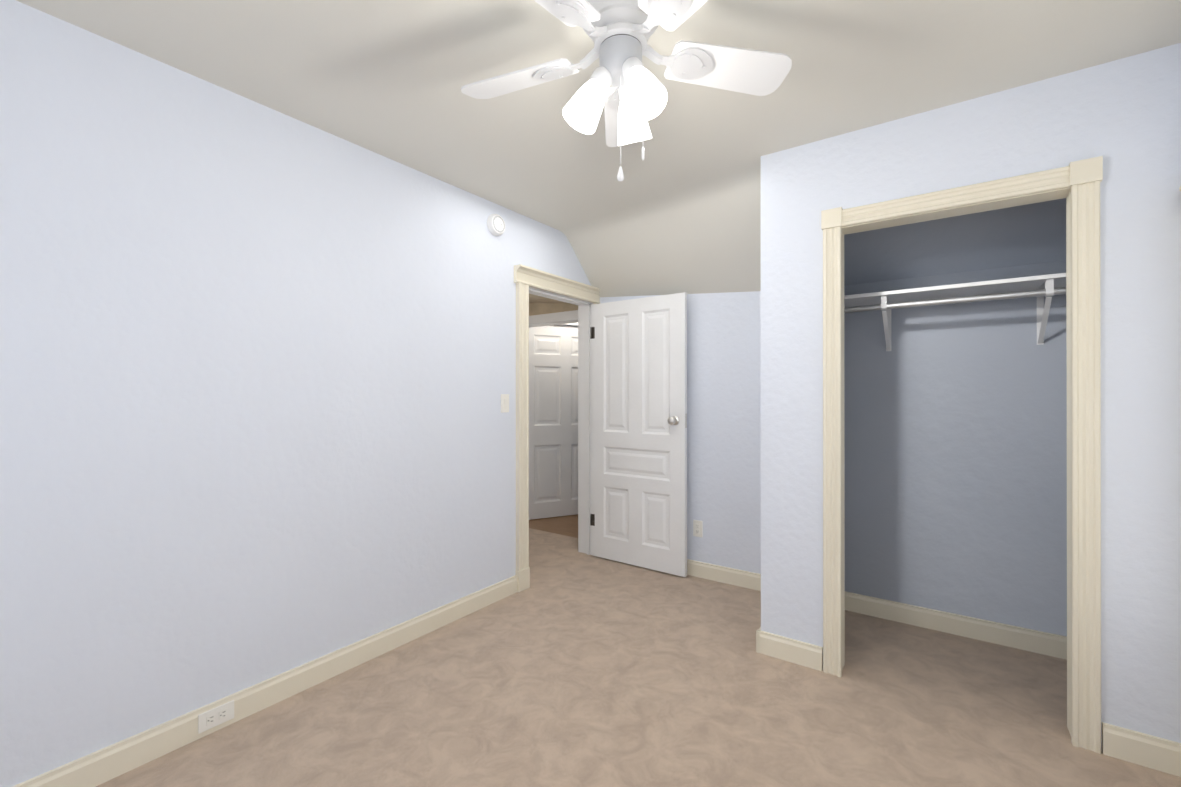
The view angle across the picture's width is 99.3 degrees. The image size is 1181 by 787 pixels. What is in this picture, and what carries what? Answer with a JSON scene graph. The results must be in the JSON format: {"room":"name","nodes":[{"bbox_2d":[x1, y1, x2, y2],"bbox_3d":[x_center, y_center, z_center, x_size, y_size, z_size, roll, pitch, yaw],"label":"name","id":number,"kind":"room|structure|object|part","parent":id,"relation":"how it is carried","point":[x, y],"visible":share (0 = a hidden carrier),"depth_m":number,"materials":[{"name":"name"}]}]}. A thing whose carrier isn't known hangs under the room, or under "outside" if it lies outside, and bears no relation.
{"room":"empty bedroom","nodes":[
{"label":"empty bedroom","id":0,"kind":"room"},
{"bbox_2d":[0,0,590,786],"bbox_3d":[-1.181,-0.081,2.398,0.150,2.720,4.370,0,0,35],"label":"wall","id":1,"kind":"structure","parent":0,"point":[256,376],"depth_m":1.91,"materials":[{"name":"blue paint"}]},
{"bbox_2d":[12,575,516,786],"bbox_3d":[-1.384,1.226,1.963,0.018,0.105,3.130,0,0,35],"label":"baseboard","id":2,"kind":"structure","parent":1,"relation":"attached to","point":[162,739],"depth_m":2.02,"materials":[{"name":"beige paint"}]},
{"bbox_2d":[198,700,233,733],"bbox_3d":[-1.414,1.222,1.899,0.009,0.070,0.115,0,0,35],"label":"outlet","id":3,"kind":"object","parent":2,"relation":"attached to","point":[214,717],"visible":1,"depth_m":1.89,"materials":[{"name":"plastic"}]},
{"bbox_2d":[487,214,504,235],"bbox_3d":[-0.575,-1.040,3.091,0.039,0.132,0.132,0,0,35],"label":"smoke detector","id":4,"kind":"object","parent":1,"relation":"attached to","point":[496,224],"visible":1,"depth_m":3.07,"materials":[{"name":"white paint"}]},
{"bbox_2d":[501,394,508,412],"bbox_3d":[-0.537,0.062,3.166,0.013,0.115,0.070,0,0,35],"label":"light switch","id":5,"kind":"object","parent":1,"relation":"attached to","point":[504,402],"visible":1,"depth_m":3.16,"materials":[{"name":"plastic"}]},
{"bbox_2d":[514,264,599,591],"bbox_3d":[-0.246,0.228,3.671,0.215,2.105,1.000,0,0,35],"label":"door frame","id":6,"kind":"structure","parent":1,"relation":"attached to","point":[526,278],"depth_m":3.47,"materials":[{"name":"beige paint"}]},
{"bbox_2d":[590,292,686,576],"bbox_3d":[0.338,0.285,3.720,0.808,1.968,0.053,0,0,35],"label":"door leaf","id":7,"kind":"structure","parent":1,"relation":"in","point":[639,441],"depth_m":3.68,"materials":[{"name":"white paint"}]},
{"bbox_3d":[0.015,0.257,3.931,0.037,1.555,0.012,0,0,35],"label":"main door hinges","id":8,"kind":"part","parent":7,"relation":"part of","materials":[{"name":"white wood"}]},
{"bbox_2d":[667,416,678,424],"bbox_3d":[0.571,0.189,3.482,0.062,0.062,0.070,0,0,35],"label":"door knob","id":9,"kind":"object","parent":7,"relation":"attached to","point":[673,420],"depth_m":3.46,"materials":[{"name":"silver metal"}]},
{"bbox_2d":[529,294,565,302],"bbox_3d":[-0.690,-1.097,5.256,2.350,0.640,4.300,0,0,35],"label":"ceiling","id":10,"kind":"structure","parent":0,"point":[535,299],"depth_m":4.45,"materials":[{"name":"beige paint"}]},
{"bbox_2d":[16,0,1180,296],"bbox_3d":[0.173,-0.967,1.608,3.275,1.024,4.644,0,0,35],"label":"ceiling","id":11,"kind":"structure","parent":0,"point":[678,210],"depth_m":1.96,"materials":[{"name":"paint"}]},
{"bbox_2d":[461,0,791,181],"bbox_3d":[0.061,-0.889,1.427,1.022,0.579,1.006,0,0,35],"label":"fan","id":12,"kind":"object","parent":11,"relation":"hanging from","point":[632,99],"visible":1,"depth_m":1.44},
{"bbox_2d":[96,552,1180,786],"bbox_3d":[0.094,1.327,1.492,3.275,0.100,4.370,0,0,35],"label":"floor carpet","id":13,"kind":"object","parent":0,"point":[580,670],"visible":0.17,"depth_m":2.02,"materials":[{"name":"beige carpet"}]},
{"bbox_2d":[600,261,1066,635],"bbox_3d":[1.313,0.130,3.217,3.275,2.300,0.150,0,0,35],"label":"wall","id":14,"kind":"structure","parent":0,"point":[955,430],"depth_m":2.74,"materials":[{"name":"paint"}]},
{"bbox_2d":[693,520,702,536],"bbox_3d":[0.751,0.947,3.516,0.070,0.115,0.009,0,0,35],"label":"outlet","id":15,"kind":"object","parent":14,"relation":"attached to","point":[697,528],"visible":1,"depth_m":3.51,"materials":[{"name":"plastic"}]},
{"bbox_2d":[687,559,760,590],"bbox_3d":[0.673,1.228,3.565,1.525,0.105,0.018,0,0,35],"label":"baseboard","id":16,"kind":"structure","parent":14,"relation":"attached to","point":[746,579],"depth_m":3.39,"materials":[{"name":"beige paint"}]},
{"bbox_2d":[845,591,1066,659],"bbox_3d":[1.932,1.227,2.674,1.340,0.105,0.018,0,0,35],"label":"baseboard","id":17,"kind":"structure","parent":14,"relation":"attached to","point":[1054,645],"depth_m":2.65,"materials":[{"name":"beige paint"}]},
{"bbox_2d":[761,43,1180,750],"bbox_3d":[1.664,-0.081,2.393,1.450,2.720,0.790,0,0,35],"label":"wall","id":18,"kind":"structure","parent":0,"point":[1121,117],"depth_m":1.79,"materials":[{"name":"blue paint"}]},
{"bbox_2d":[756,631,822,670],"bbox_3d":[0.957,1.226,2.396,0.278,0.105,0.018,0,0,35],"label":"baseboard","id":19,"kind":"structure","parent":18,"relation":"attached to","point":[805,654],"depth_m":2.39,"materials":[{"name":"beige paint"}]},
{"bbox_2d":[821,156,1102,753],"bbox_3d":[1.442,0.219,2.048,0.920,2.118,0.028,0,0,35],"label":"trim","id":20,"kind":"structure","parent":18,"relation":"attached to","point":[1081,179],"depth_m":1.82,"materials":[{"name":"beige paint"}]},
{"bbox_2d":[1102,722,1180,776],"bbox_3d":[1.927,1.225,1.722,0.247,0.105,0.038,0,0,35],"label":"baseboard","id":21,"kind":"structure","parent":18,"relation":"attached to","point":[1146,750],"depth_m":1.72,"materials":[{"name":"beige paint"}]},
{"bbox_3d":[-0.632,-0.067,5.213,2.493,2.700,4.300,0,0,35],"label":"wall","id":22,"kind":"structure","parent":0,"visible":0},
{"bbox_2d":[529,325,577,519],"bbox_3d":[-0.263,0.283,5.278,0.935,1.992,0.035,0,0,-25],"label":"door","id":23,"kind":"structure","parent":22,"relation":"in","point":[553,420],"depth_m":5.21,"materials":[{"name":"white paint"}]},
{"bbox_2d":[560,323,577,325],"bbox_3d":[-0.309,0.238,5.207,4.000,2.090,0.020,0,0,-25],"label":"trim","id":24,"kind":"structure","parent":22,"relation":"attached to","point":[576,324],"depth_m":5.25,"materials":[{"name":"white paint"}]},
{"bbox_3d":[1.702,-0.081,2.399,1.395,2.720,0.735,0,0,35],"label":"wall","id":25,"kind":"structure","parent":0,"visible":0},
{"bbox_2d":[844,273,1065,350],"bbox_3d":[1.844,-0.386,2.562,1.327,0.289,0.303,0,0,35],"label":"closet shelf","id":26,"kind":"object","parent":25,"relation":"attached to","point":[1039,287],"visible":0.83,"depth_m":2.48,"materials":[{"name":"white paint"}]},
{"bbox_3d":[1.777,-0.456,2.467,1.324,0.031,0.031,0,0,35],"label":"rod","id":27,"kind":"part","parent":26,"relation":"part of","materials":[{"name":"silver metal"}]},
{"label":"outside","id":28,"kind":"structure","parent":0,"visible":0},
{"bbox_2d":[529,528,577,572],"bbox_3d":[-1.334,1.332,4.256,2.250,0.100,1.730,0,0,35],"label":"floor","id":29,"kind":"structure","parent":28,"point":[546,548],"depth_m":4.18,"materials":[{"name":"beige carpet"}]},
{"bbox_2d":[529,514,577,537],"bbox_3d":[-0.150,1.337,5.929,2.250,0.096,2.370,0,0,35],"label":"floor","id":30,"kind":"structure","parent":28,"point":[567,525],"depth_m":4.89,"materials":[{"name":"brown wood"}]},
{"bbox_2d":[529,303,577,315],"bbox_3d":[-0.800,-1.077,5.015,2.250,0.680,0.120,0,0,35],"label":"wall","id":31,"kind":"structure","parent":28,"point":[539,308],"depth_m":4.64,"materials":[{"name":"beige paint"}]},
{"bbox_2d":[529,310,577,326],"bbox_3d":[-0.803,-0.694,5.009,2.250,0.085,0.152,0,0,35],"label":"trim","id":32,"kind":"structure","parent":31,"relation":"attached to","point":[565,317],"depth_m":4.61,"materials":[{"name":"white paint"}]}
]}

